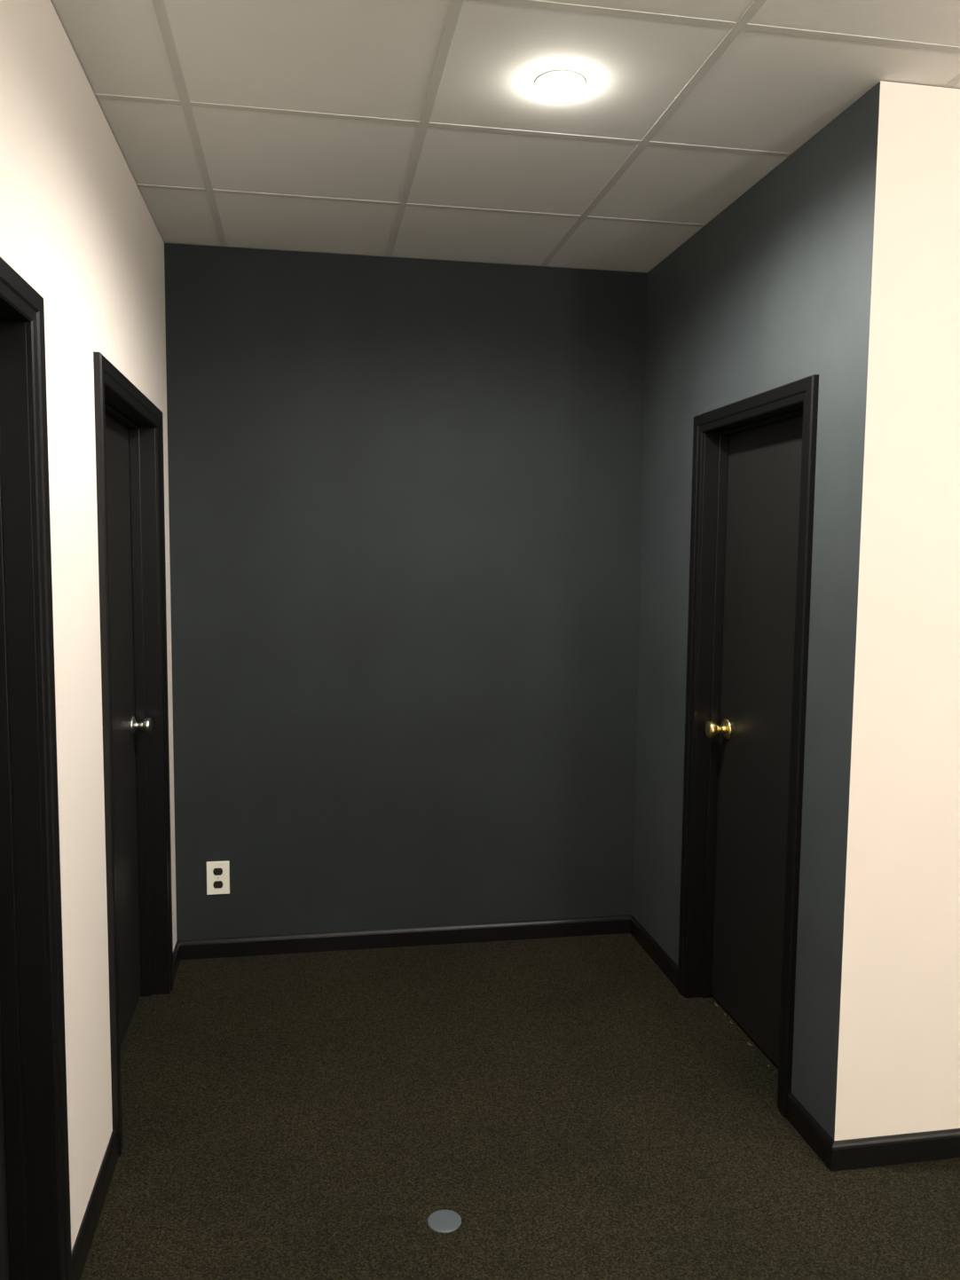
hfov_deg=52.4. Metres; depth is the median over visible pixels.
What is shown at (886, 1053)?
wall
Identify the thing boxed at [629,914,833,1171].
baseboard
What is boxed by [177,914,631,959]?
baseboard
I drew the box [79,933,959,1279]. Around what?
floor
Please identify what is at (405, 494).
wall
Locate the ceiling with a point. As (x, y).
(403, 129)
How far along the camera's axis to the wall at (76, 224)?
2.24 m
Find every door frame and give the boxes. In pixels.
[0,256,72,1279]
[93,351,173,1156]
[677,374,818,1117]
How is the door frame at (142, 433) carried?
attached to the wall at (76, 224)
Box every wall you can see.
[0,0,176,1249]
[164,243,647,940]
[632,103,852,1115]
[811,80,959,1140]
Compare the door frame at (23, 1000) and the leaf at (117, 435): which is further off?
the leaf at (117, 435)
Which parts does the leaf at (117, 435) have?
knob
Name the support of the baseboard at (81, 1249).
attached to the wall at (76, 224)
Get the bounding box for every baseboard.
[71,940,180,1279]
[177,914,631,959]
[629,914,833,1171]
[831,1128,959,1171]
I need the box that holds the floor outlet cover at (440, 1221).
[427,1209,461,1232]
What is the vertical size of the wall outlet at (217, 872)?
0.134 m
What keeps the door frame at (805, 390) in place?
attached to the wall at (751, 303)
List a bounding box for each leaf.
[0,1009,9,1279]
[104,412,151,1045]
[704,415,802,1067]
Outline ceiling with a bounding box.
[50,0,959,273]
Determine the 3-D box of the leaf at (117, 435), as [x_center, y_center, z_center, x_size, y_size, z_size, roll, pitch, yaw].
[-1.126,0.313,3.009,0.100,2.023,0.913,0,5,-10]
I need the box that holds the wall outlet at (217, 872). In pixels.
[206,860,229,895]
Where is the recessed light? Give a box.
[533,70,585,102]
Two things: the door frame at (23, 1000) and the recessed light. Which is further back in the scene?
the recessed light
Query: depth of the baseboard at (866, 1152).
2.60 m
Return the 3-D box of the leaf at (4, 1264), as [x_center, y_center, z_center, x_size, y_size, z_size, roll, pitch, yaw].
[-0.887,0.452,1.462,0.035,2.023,0.907,0,5,-10]
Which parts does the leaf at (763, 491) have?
knob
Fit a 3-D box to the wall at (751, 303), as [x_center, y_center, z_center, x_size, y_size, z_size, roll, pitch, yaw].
[0.855,-0.050,3.337,0.120,2.750,1.520,0,5,-10]
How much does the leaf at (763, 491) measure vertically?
2.023 m
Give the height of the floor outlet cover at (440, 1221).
0.003 m

